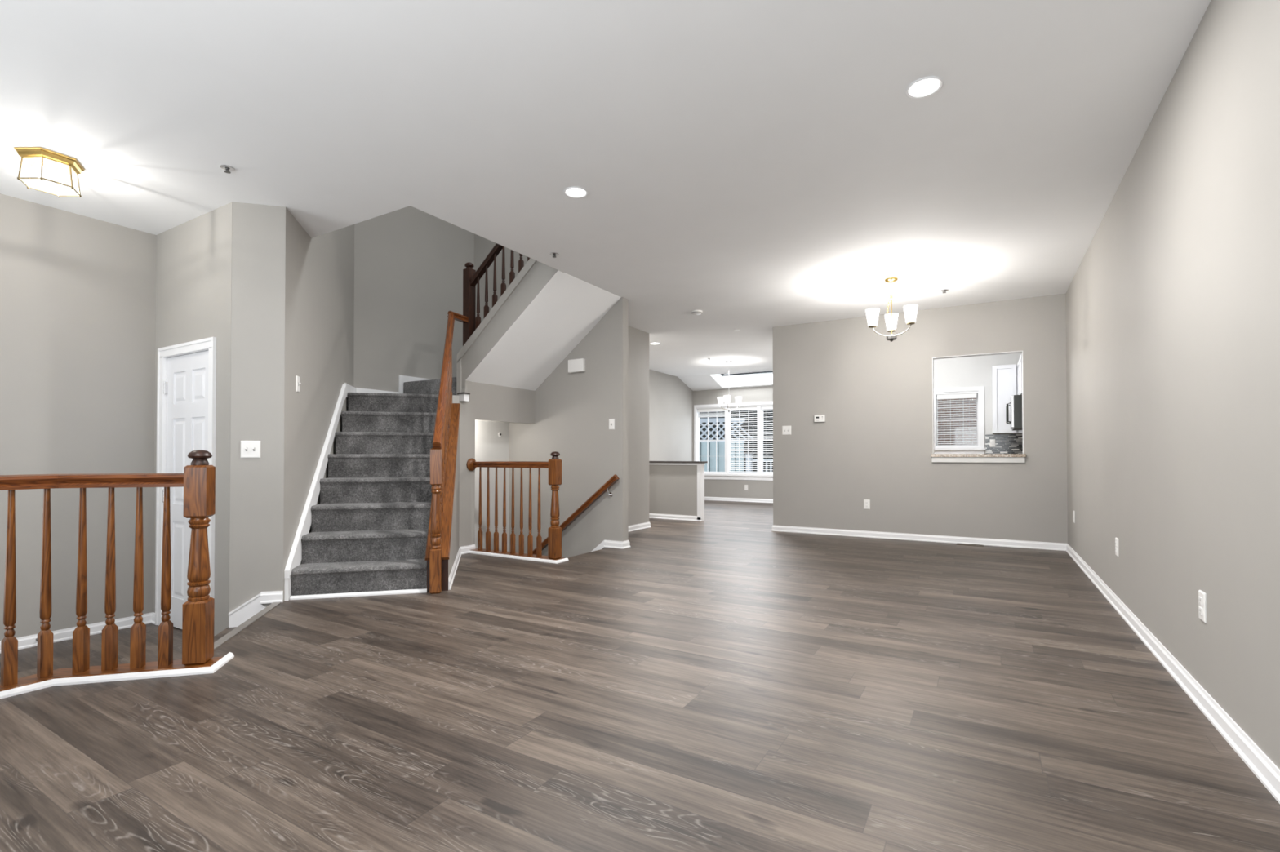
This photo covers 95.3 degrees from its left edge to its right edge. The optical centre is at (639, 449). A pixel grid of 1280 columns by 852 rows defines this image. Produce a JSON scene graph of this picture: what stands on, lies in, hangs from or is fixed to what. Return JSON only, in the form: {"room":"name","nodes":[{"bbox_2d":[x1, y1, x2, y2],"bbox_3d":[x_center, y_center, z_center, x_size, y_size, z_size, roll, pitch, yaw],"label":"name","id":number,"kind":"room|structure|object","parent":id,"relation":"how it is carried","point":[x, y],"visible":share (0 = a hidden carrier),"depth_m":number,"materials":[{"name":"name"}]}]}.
{"room":"empty living room","nodes":[
{"label":"empty living room","id":0,"kind":"room"},
{"bbox_2d":[0,193,156,640],"bbox_3d":[-4.524,-0.159,3.550,0.120,3.116,2.740,0,-1,31],"label":"wall","id":1,"kind":"structure","parent":0,"point":[77,292],"depth_m":4.19,"materials":[{"name":"beige paint"}]},
{"bbox_2d":[0,612,155,653],"bbox_3d":[-4.431,1.310,3.485,0.090,0.078,2.510,0,-1,31],"label":"baseboard","id":2,"kind":"structure","parent":1,"relation":"attached to","point":[27,642],"depth_m":4.25,"materials":[{"name":"white wood"}]},
{"bbox_2d":[0,623,182,682],"bbox_3d":[-3.440,1.393,3.008,2.400,0.100,2.900,0,-1,31],"label":"floor","id":3,"kind":"structure","parent":0,"point":[63,650],"depth_m":3.90,"materials":[{"name":"brown wood"}]},
{"bbox_2d":[152,202,232,635],"bbox_3d":[-3.314,-0.150,4.369,1.248,3.116,0.120,0,-1,31],"label":"wall","id":4,"kind":"structure","parent":0,"point":[193,257],"depth_m":4.16,"materials":[{"name":"beige paint"}]},
{"bbox_2d":[155,337,216,629],"bbox_3d":[-3.346,0.287,4.352,0.885,2.143,0.112,0,-1,31],"label":"door","id":5,"kind":"structure","parent":4,"relation":"in","point":[186,390],"depth_m":4.39,"materials":[{"name":"white wood"}]},
{"bbox_2d":[179,626,236,659],"bbox_3d":[-2.520,1.273,3.413,0.280,0.130,1.244,0,-1,-14],"label":"step","id":6,"kind":"structure","parent":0,"point":[217,637],"depth_m":3.83,"materials":[{"name":"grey wood"}]},
{"bbox_2d":[229,201,284,612],"bbox_3d":[-2.662,-0.150,4.086,0.322,3.111,0.100,0,-1,-14],"label":"wall","id":7,"kind":"structure","parent":0,"point":[258,231],"depth_m":4.04,"materials":[{"name":"beige paint"}]},
{"bbox_2d":[240,440,260,457],"bbox_3d":[-2.683,0.001,4.014,0.120,0.120,0.025,0,-1,-14],"label":"light switch","id":8,"kind":"object","parent":7,"relation":"attached to","point":[249,449],"visible":1,"depth_m":4.02,"materials":[{"name":"white plastic"}]},
{"bbox_2d":[228,591,283,627],"bbox_3d":[-2.642,1.118,4.015,0.325,0.263,0.019,0,-1,-14],"label":"baseboard","id":9,"kind":"structure","parent":7,"relation":"attached to","point":[247,610],"depth_m":4.01,"materials":[{"name":"white wood"}]},
{"bbox_2d":[282,207,354,601],"bbox_3d":[-2.809,-1.574,5.110,0.120,5.300,2.125,0,-1,-14],"label":"wall","id":10,"kind":"structure","parent":0,"point":[319,271],"depth_m":4.71,"materials":[{"name":"beige paint"}]},
{"bbox_2d":[295,375,301,392],"bbox_3d":[-2.545,-0.485,4.357,0.025,0.120,0.074,0,-1,-14],"label":"light switch","id":11,"kind":"object","parent":10,"relation":"attached to","point":[297,378],"visible":1,"depth_m":4.33,"materials":[{"name":"white plastic"}]},
{"bbox_2d":[353,205,474,391],"bbox_3d":[-2.648,-1.554,6.892,0.120,5.300,1.945,0,-1,31],"label":"wall","id":12,"kind":"structure","parent":0,"point":[410,262],"depth_m":6.70,"materials":[{"name":"beige paint"}]},
{"bbox_2d":[448,395,459,577],"bbox_3d":[-1.734,0.257,5.218,0.147,1.642,1.640,0,-1,-14],"label":"wall","id":13,"kind":"structure","parent":0,"point":[455,538],"depth_m":5.54,"materials":[{"name":"beige paint"}]},
{"bbox_2d":[425,311,468,594],"bbox_3d":[-1.722,-0.160,5.190,0.240,2.475,1.876,0,-1,-12],"label":"railing","id":14,"kind":"object","parent":13,"relation":"on","point":[443,453],"visible":1,"depth_m":4.61,"materials":[{"name":"brown wood"}]},
{"bbox_2d":[448,544,475,590],"bbox_3d":[-1.664,1.040,5.308,0.147,0.078,1.789,0,-1,-10],"label":"baseboard","id":15,"kind":"structure","parent":13,"relation":"attached to","point":[464,549],"depth_m":5.43,"materials":[{"name":"white wood"}]},
{"bbox_2d":[459,382,535,546],"bbox_3d":[-1.613,0.190,6.561,0.100,1.806,1.188,0,-1,31],"label":"wall","id":16,"kind":"structure","parent":0,"point":[487,402],"depth_m":6.21,"materials":[{"name":"beige paint"}]},
{"bbox_2d":[457,392,470,395],"bbox_3d":[-1.832,-0.577,6.061,0.100,0.017,0.085,0,-1,31],"label":"trim","id":17,"kind":"structure","parent":16,"relation":"attached to","point":[457,393],"depth_m":6.03,"materials":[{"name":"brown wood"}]},
{"bbox_2d":[458,394,469,401],"bbox_3d":[-1.831,-0.533,6.063,0.080,0.070,0.070,0,-1,31],"label":"trim","id":18,"kind":"structure","parent":16,"relation":"attached to","point":[463,397],"depth_m":6.04,"materials":[{"name":"white wood"}]},
{"bbox_2d":[461,261,563,551],"bbox_3d":[-1.249,0.846,6.388,1.775,5.890,1.102,0,-1,31],"label":"wall","id":19,"kind":"structure","parent":0,"point":[489,446],"depth_m":6.80,"materials":[{"name":"white paint"}]},
{"bbox_2d":[462,243,529,346],"bbox_3d":[-1.123,-1.957,5.761,1.678,2.280,0.097,0,-1,31],"label":"railing","id":20,"kind":"object","parent":19,"relation":"on","point":[471,277],"visible":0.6,"depth_m":6.08,"materials":[{"name":"brown wood"}]},
{"bbox_2d":[456,257,536,395],"bbox_3d":[-1.347,-1.338,5.819,1.350,1.585,0.018,0,-1,31],"label":"trim","id":21,"kind":"structure","parent":19,"relation":"attached to","point":[527,267],"depth_m":5.92,"materials":[{"name":"beige paint"}]},
{"bbox_2d":[466,271,621,391],"bbox_3d":[-1.019,-1.212,6.274,1.230,0.997,1.100,0,-1,31],"label":"ceiling","id":22,"kind":"structure","parent":0,"point":[568,307],"depth_m":6.21,"materials":[{"name":"paint"}]},
{"bbox_2d":[474,234,628,558],"bbox_3d":[-0.596,-0.206,6.723,3.770,8.000,0.120,0,-1,31],"label":"wall","id":23,"kind":"structure","parent":0,"point":[574,411],"depth_m":6.71,"materials":[{"name":"beige paint"}]},
{"bbox_2d":[533,474,619,555],"bbox_3d":[-0.895,0.907,6.760,1.545,1.254,0.096,0,-1,31],"label":"handrail","id":24,"kind":"object","parent":23,"relation":"attached to","point":[615,478],"visible":0.5,"depth_m":6.55,"materials":[{"name":"brown wood"}]},
{"bbox_2d":[568,358,585,373],"bbox_3d":[-0.729,-0.959,6.712,0.220,0.150,0.048,0,-1,31],"label":"door chime","id":25,"kind":"object","parent":23,"relation":"attached to","point":[575,366],"visible":1,"depth_m":6.68,"materials":[{"name":"white plastic"}]},
{"bbox_2d":[591,540,604,551],"bbox_3d":[-0.498,1.154,6.572,0.235,0.278,0.014,0,-1,31],"label":"baseboard","id":26,"kind":"structure","parent":23,"relation":"attached to","point":[601,546],"depth_m":6.54,"materials":[{"name":"white wood"}]},
{"bbox_2d":[608,418,614,430],"bbox_3d":[-0.319,-0.276,6.476,0.074,0.120,0.025,0,-1,31],"label":"light switch","id":27,"kind":"object","parent":23,"relation":"attached to","point":[611,421],"visible":1,"depth_m":6.48,"materials":[{"name":"white plastic"}]},
{"bbox_2d":[604,540,631,549],"bbox_3d":[-0.254,1.053,6.507,0.254,0.078,0.158,0,-1,31],"label":"baseboard","id":28,"kind":"structure","parent":23,"relation":"attached to","point":[607,544],"depth_m":6.45,"materials":[{"name":"white wood"}]},
{"bbox_2d":[0,0,1211,376],"bbox_3d":[0.301,-1.830,5.536,6.900,0.290,13.200,0,-1,31],"label":"ceiling","id":29,"kind":"structure","parent":0,"point":[756,166],"depth_m":3.09,"materials":[{"name":"paint"}]},
{"bbox_2d":[13,146,84,197],"bbox_3d":[-3.467,-1.618,3.432,0.260,0.179,0.300,0,-1,31],"label":"ceiling lamp","id":30,"kind":"object","parent":29,"relation":"attached to","point":[41,159],"visible":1,"depth_m":3.39,"materials":[{"name":"gold metal"}]},
{"bbox_2d":[219,164,235,173],"bbox_3d":[-2.501,-1.692,3.537,0.076,0.030,0.076,0,-1,31],"label":"sprinkler","id":31,"kind":"object","parent":29,"relation":"attached to","point":[228,169],"visible":1,"depth_m":3.53,"materials":[{"name":"silver metal"}]},
{"bbox_2d":[550,252,559,257],"bbox_3d":[-0.741,-1.675,5.050,0.076,0.030,0.076,0,-1,31],"label":"sprinkler","id":32,"kind":"object","parent":29,"relation":"attached to","point":[554,255],"visible":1,"depth_m":5.04,"materials":[{"name":"silver metal"}]},
{"bbox_2d":[563,186,588,198],"bbox_3d":[-0.425,-1.700,3.867,0.164,0.007,0.164,0,-1,31],"label":"recessed light","id":33,"kind":"object","parent":29,"relation":"in","point":[571,192],"visible":1,"depth_m":3.86,"materials":[{"name":"white"}]},
{"bbox_2d":[649,342,660,344],"bbox_3d":[0.232,-1.642,9.061,0.164,0.007,0.164,0,-1,31],"label":"recessed light","id":34,"kind":"object","parent":29,"relation":"in","point":[652,343],"visible":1,"depth_m":9.04,"materials":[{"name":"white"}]},
{"bbox_2d":[691,310,702,315],"bbox_3d":[0.689,-1.649,7.062,0.136,0.038,0.136,0,-1,31],"label":"smoke detector","id":35,"kind":"object","parent":29,"relation":"attached to","point":[694,312],"visible":1,"depth_m":7.02,"materials":[{"name":"white plastic"}]},
{"bbox_2d":[717,360,742,412],"bbox_3d":[1.608,-1.155,10.766,0.452,0.944,0.448,0,-1,31],"label":"pendant chandelier","id":36,"kind":"object","parent":29,"relation":"hanging from","point":[726,398],"visible":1,"depth_m":10.77,"materials":[{"name":"white glass"}]},
{"bbox_2d":[724,369,773,374],"bbox_3d":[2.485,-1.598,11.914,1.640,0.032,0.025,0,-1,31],"label":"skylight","id":37,"kind":"object","parent":29,"relation":"attached to","point":[771,370],"visible":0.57,"depth_m":12.06,"materials":[{"name":"white glass"}]},
{"bbox_2d":[868,276,915,342],"bbox_3d":[2.512,-1.370,5.787,0.469,0.624,0.445,0,-1,31],"label":"brass chandelier","id":38,"kind":"object","parent":29,"relation":"hanging from","point":[889,280],"visible":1,"depth_m":5.74,"materials":[{"name":"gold metal"}]},
{"bbox_2d":[905,76,943,98],"bbox_3d":[1.347,-1.712,2.766,0.164,0.007,0.164,0,-1,31],"label":"recessed light","id":39,"kind":"object","parent":29,"relation":"in","point":[924,87],"visible":1,"depth_m":2.76,"materials":[{"name":"white"}]},
{"bbox_2d":[628,325,648,525],"bbox_3d":[-1.084,-0.276,8.058,1.830,2.771,1.680,0,-1,31],"label":"wall","id":40,"kind":"structure","parent":0,"point":[638,340],"depth_m":8.06,"materials":[{"name":"beige paint"}]},
{"bbox_2d":[628,521,651,532],"bbox_3d":[-0.442,1.066,7.686,0.399,0.078,1.679,0,-1,31],"label":"baseboard","id":41,"kind":"structure","parent":40,"relation":"attached to","point":[646,525],"depth_m":8.04,"materials":[{"name":"white wood"}]},
{"bbox_2d":[0,500,1279,851],"bbox_3d":[0.581,1.226,5.976,6.900,0.280,14.100,0,-1,31],"label":"floor","id":42,"kind":"structure","parent":0,"point":[725,682],"depth_m":2.20,"materials":[{"name":"brown wood"}]},
{"bbox_2d":[0,449,234,699],"bbox_3d":[-2.817,0.521,2.237,0.489,1.048,2.101,-1,-1,44],"label":"railing","id":43,"kind":"object","parent":42,"relation":"on","point":[197,480],"visible":1,"depth_m":2.71,"materials":[{"name":"brown wood"}]},
{"bbox_2d":[213,601,281,649],"bbox_3d":[-2.360,1.055,3.457,0.050,0.006,1.244,0,-1,-14],"label":"trim","id":44,"kind":"structure","parent":42,"relation":"on","point":[232,633],"depth_m":3.48,"materials":[{"name":"grey wood"}]},
{"bbox_2d":[284,374,456,601],"bbox_3d":[-1.987,-0.363,5.639,2.300,2.891,3.161,0,-1,31],"label":"carpeted staircase","id":45,"kind":"structure","parent":42,"relation":"on","point":[368,536],"depth_m":4.84,"materials":[{"name":"grey carpet"}]},
{"bbox_2d":[466,451,568,564],"bbox_3d":[-1.255,0.556,5.889,1.191,1.058,0.196,0,-1,31],"label":"stair railing","id":46,"kind":"object","parent":42,"relation":"on","point":[554,465],"visible":1,"depth_m":5.83,"materials":[{"name":"brown wood"}]},
{"bbox_2d":[956,542,983,546],"bbox_3d":[3.763,1.091,6.651,0.270,0.006,0.100,0,-1,31],"label":"floor vent","id":47,"kind":"object","parent":42,"relation":"in","point":[957,543],"visible":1,"depth_m":6.65,"materials":[{"name":"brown metal"}]},
{"bbox_2d":[648,369,693,461],"bbox_3d":[-0.090,-0.239,11.456,0.120,2.771,5.220,0,-1,31],"label":"wall","id":48,"kind":"structure","parent":0,"point":[670,400],"depth_m":12.55,"materials":[{"name":"beige paint"}]},
{"bbox_2d":[648,464,697,515],"bbox_3d":[0.075,0.690,9.663,1.980,0.875,0.120,0,-1,31],"label":"wall","id":49,"kind":"structure","parent":0,"point":[673,489],"depth_m":9.32,"materials":[{"name":"beige paint"}]},
{"bbox_2d":[648,513,701,521],"bbox_3d":[0.074,1.087,9.578,2.040,0.078,0.019,0,-1,31],"label":"baseboard","id":50,"kind":"structure","parent":49,"relation":"attached to","point":[672,517],"depth_m":9.30,"materials":[{"name":"white wood"}]},
{"bbox_2d":[648,462,705,520],"bbox_3d":[0.110,0.674,9.643,2.040,0.905,0.150,0,-1,31],"label":"trim","id":51,"kind":"structure","parent":49,"relation":"attached to","point":[700,466],"depth_m":9.10,"materials":[{"name":"white wood"}]},
{"bbox_2d":[648,461,707,462],"bbox_3d":[0.122,0.209,9.640,2.070,0.025,0.200,0,-1,31],"label":"trim","id":52,"kind":"structure","parent":49,"relation":"attached to","point":[649,461],"depth_m":9.24,"materials":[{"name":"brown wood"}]},
{"bbox_2d":[677,368,773,391],"bbox_3d":[2.519,-1.601,12.425,3.700,0.536,0.920,0,-1,31],"label":"ceiling","id":53,"kind":"structure","parent":0,"point":[710,381],"depth_m":12.89,"materials":[{"name":"paint"}]},
{"bbox_2d":[693,386,773,499],"bbox_3d":[2.745,-0.222,12.741,3.650,2.766,0.120,0,-1,31],"label":"wall","id":54,"kind":"structure","parent":0,"point":[713,487],"depth_m":13.01,"materials":[{"name":"beige paint"}]},
{"bbox_2d":[693,401,773,480],"bbox_3d":[2.328,-0.172,12.958,2.530,1.710,0.170,0,-1,31],"label":"window","id":55,"kind":"structure","parent":54,"relation":"in","point":[726,475],"depth_m":13.13,"materials":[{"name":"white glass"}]},
{"bbox_2d":[697,408,724,417],"bbox_3d":[1.639,-0.832,13.378,0.675,0.196,0.052,0,-1,31],"label":"window blind","id":56,"kind":"object","parent":55,"relation":"attached to","point":[713,410],"visible":0.99,"depth_m":13.36,"materials":[{"name":"white plastic"}]},
{"bbox_2d":[728,406,757,473],"bbox_3d":[2.291,-0.191,12.985,0.680,1.486,0.052,0,-1,31],"label":"window blind","id":57,"kind":"object","parent":55,"relation":"attached to","point":[749,408],"visible":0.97,"depth_m":12.96,"materials":[{"name":"white plastic"}]},
{"bbox_2d":[760,405,773,472],"bbox_3d":[2.986,-0.196,12.574,0.755,1.486,0.052,0,-1,31],"label":"window blind","id":58,"kind":"object","parent":55,"relation":"attached to","point":[768,407],"visible":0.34,"depth_m":12.69,"materials":[{"name":"white plastic"}]},
{"bbox_2d":[704,496,773,502],"bbox_3d":[2.666,1.121,12.692,3.350,0.078,0.019,0,-1,31],"label":"baseboard","id":59,"kind":"structure","parent":54,"relation":"attached to","point":[720,499],"depth_m":12.95,"materials":[{"name":"white wood"}]},
{"bbox_2d":[773,293,1067,543],"bbox_3d":[3.247,-0.289,7.134,3.283,2.776,0.120,0,-1,31],"label":"wall","id":60,"kind":"structure","parent":0,"point":[874,442],"depth_m":7.08,"materials":[{"name":"beige paint"}]},
{"bbox_2d":[782,426,791,435],"bbox_3d":[1.961,-0.252,7.810,0.120,0.120,0.025,0,-1,31],"label":"light switch","id":61,"kind":"object","parent":60,"relation":"attached to","point":[786,430],"visible":1,"depth_m":7.82,"materials":[{"name":"white plastic"}]},
{"bbox_2d":[813,414,825,422],"bbox_3d":[2.337,-0.399,7.586,0.136,0.090,0.030,0,-1,31],"label":"thermostat","id":62,"kind":"object","parent":60,"relation":"attached to","point":[820,418],"visible":1,"depth_m":7.57,"materials":[{"name":"white plastic"}]},
{"bbox_2d":[863,499,870,509],"bbox_3d":[2.834,0.692,7.292,0.074,0.118,0.011,0,-1,31],"label":"wall outlet","id":63,"kind":"object","parent":60,"relation":"attached to","point":[866,502],"visible":1,"depth_m":7.29,"materials":[{"name":"white plastic"}]},
{"bbox_2d":[771,524,1066,551],"bbox_3d":[3.210,1.060,7.124,3.252,0.078,0.129,0,-1,31],"label":"baseboard","id":64,"kind":"structure","parent":60,"relation":"attached to","point":[941,539],"depth_m":6.94,"materials":[{"name":"white wood"}]},
{"bbox_2d":[932,351,1023,453],"bbox_3d":[3.895,-0.517,6.753,0.901,1.147,0.118,0,-1,31],"label":"trim","id":65,"kind":"structure","parent":60,"relation":"attached to","point":[1015,352],"depth_m":6.75,"materials":[{"name":"white wood"}]},
{"bbox_2d":[930,453,1026,462],"bbox_3d":[3.905,0.105,6.766,0.942,0.096,0.236,0,-1,31],"label":"granite ledge","id":66,"kind":"object","parent":60,"relation":"attached to","point":[964,458],"visible":0.95,"depth_m":6.66,"materials":[{"name":"white stone"}]},
{"bbox_2d":[933,352,1022,453],"bbox_3d":[4.692,-0.260,9.498,3.205,2.771,0.120,0,-1,31],"label":"wall","id":67,"kind":"structure","parent":0,"point":[968,371],"depth_m":9.12,"materials":[{"name":"white paint"}]},
{"bbox_2d":[933,386,985,453],"bbox_3d":[5.029,-0.445,9.274,0.795,1.055,0.165,0,-1,31],"label":"window","id":68,"kind":"structure","parent":67,"relation":"in","point":[980,448],"depth_m":9.18,"materials":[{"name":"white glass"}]},
{"bbox_2d":[990,439,995,447],"bbox_3d":[5.423,-0.093,8.973,0.074,0.118,0.011,0,-1,31],"label":"wall outlet","id":69,"kind":"object","parent":67,"relation":"attached to","point":[992,441],"visible":1,"depth_m":8.97,"materials":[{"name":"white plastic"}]},
{"bbox_2d":[991,364,1022,434],"bbox_3d":[5.623,-0.742,8.678,0.652,1.005,0.349,0,-1,31],"label":"upper cabinet","id":70,"kind":"object","parent":67,"relation":"attached to","point":[1004,377],"visible":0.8,"depth_m":8.64,"materials":[{"name":"white wood"}]},
{"bbox_2d":[1065,0,1279,769],"bbox_3d":[2.973,-0.325,3.427,0.120,2.806,12.320,0,-1,31],"label":"wall","id":71,"kind":"structure","parent":0,"point":[1173,300],"depth_m":2.40,"materials":[{"name":"beige paint"}]},
{"bbox_2d":[985,434,1022,453],"bbox_3d":[5.190,-0.041,8.026,0.750,0.460,1.900,0,-1,31],"label":"backsplash","id":72,"kind":"structure","parent":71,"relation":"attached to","point":[1004,443],"depth_m":8.89,"materials":[{"name":"tile"}]},
{"bbox_2d":[1017,354,1022,395],"bbox_3d":[5.397,-0.989,8.011,0.367,0.525,1.025,0,-1,31],"label":"upper cabinet","id":73,"kind":"object","parent":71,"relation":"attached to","point":[1020,362],"visible":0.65,"depth_m":8.04,"materials":[{"name":"white wood"}]},
{"bbox_2d":[1005,395,1022,430],"bbox_3d":[5.354,-0.500,8.069,0.504,0.448,0.770,0,-1,31],"label":"microwave","id":74,"kind":"object","parent":73,"relation":"attached to","point":[1015,401],"visible":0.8,"depth_m":7.82,"materials":[{"name":"silver metal"}]},
{"bbox_2d":[1072,510,1075,523],"bbox_3d":[4.292,0.669,5.773,0.011,0.118,0.074,0,-1,31],"label":"wall outlet","id":75,"kind":"object","parent":71,"relation":"attached to","point":[1073,513],"visible":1,"depth_m":5.75,"materials":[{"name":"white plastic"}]},
{"bbox_2d":[1115,537,1118,556],"bbox_3d":[3.179,0.652,3.893,0.011,0.118,0.074,0,-1,31],"label":"wall outlet","id":76,"kind":"object","parent":71,"relation":"attached to","point":[1116,538],"visible":1,"depth_m":3.88,"materials":[{"name":"white plastic"}]},
{"bbox_2d":[1066,543,1279,804],"bbox_3d":[2.202,1.006,2.247,0.019,0.078,9.329,0,-1,31],"label":"baseboard","id":77,"kind":"structure","parent":71,"relation":"attached to","point":[1268,774],"depth_m":2.36,"materials":[{"name":"white wood"}]},
{"bbox_2d":[1198,590,1206,622],"bbox_3d":[2.272,0.635,2.361,0.011,0.118,0.074,0,-1,31],"label":"wall outlet","id":78,"kind":"object","parent":71,"relation":"attached to","point":[1202,595],"visible":1,"depth_m":2.35,"materials":[{"name":"white plastic"}]},
{"bbox_2d":[1198,596,1202,605],"bbox_3d":[2.270,0.615,2.362,0.004,0.029,0.033,0,-1,31],"label":"socket","id":79,"kind":"object","parent":78,"relation":"attached to","point":[1200,598],"depth_m":2.36,"materials":[{"name":"grey plastic"}]},
{"bbox_2d":[1198,606,1202,615],"bbox_3d":[2.270,0.656,2.362,0.004,0.029,0.033,0,-1,31],"label":"socket","id":80,"kind":"object","parent":78,"relation":"attached to","point":[1200,608],"depth_m":2.36,"materials":[{"name":"grey plastic"}]},
{"label":"outside","id":81,"kind":"structure","parent":0,"visible":0},
{"bbox_3d":[18.487,2.616,31.213,60.000,0.100,47.400,0,-1,31],"label":"ground","id":82,"kind":"structure","parent":81,"visible":0},
{"bbox_2d":[699,417,752,471],"bbox_3d":[1.435,0.745,17.659,3.990,3.340,0.116,0,-1,17],"label":"privacy fence","id":83,"kind":"object","parent":82,"relation":"on","point":[708,448],"visible":0.23,"depth_m":17.38,"materials":[{"name":"white wood"}]},
{"bbox_2d":[702,374,753,466],"bbox_3d":[3.631,-0.753,23.939,2.523,6.481,2.827,0,-1,-37],"label":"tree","id":84,"kind":"object","parent":82,"relation":"on","point":[722,375],"visible":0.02,"depth_m":23.74,"materials":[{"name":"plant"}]},
{"bbox_2d":[699,370,773,472],"bbox_3d":[4.880,-0.993,26.326,21.830,7.244,2.139,0,-1,31],"label":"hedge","id":85,"kind":"object","parent":82,"relation":"on","point":[704,429],"visible":0.02,"depth_m":25.51,"materials":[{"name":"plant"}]},
{"bbox_2d":[700,371,773,472],"bbox_3d":[3.376,-0.523,19.524,2.601,5.924,2.636,0,-1,-13],"label":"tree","id":86,"kind":"object","parent":82,"relation":"on","point":[749,411],"visible":0.13,"depth_m":19.40,"materials":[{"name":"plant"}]},
{"bbox_2d":[937,393,977,446],"bbox_3d":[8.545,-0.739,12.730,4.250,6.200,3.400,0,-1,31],"label":"window blind","id":87,"kind":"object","parent":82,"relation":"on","point":[973,408],"visible":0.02,"depth_m":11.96,"materials":[{"name":"white plastic"}]},
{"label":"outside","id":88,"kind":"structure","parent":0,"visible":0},
{"bbox_2d":[744,453,773,472],"bbox_3d":[3.512,0.755,13.978,5.200,1.280,2.750,0,-1,31],"label":"deck","id":89,"kind":"object","parent":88,"point":[749,456],"visible":0.04,"depth_m":15.70,"materials":[{"name":"white wood"}]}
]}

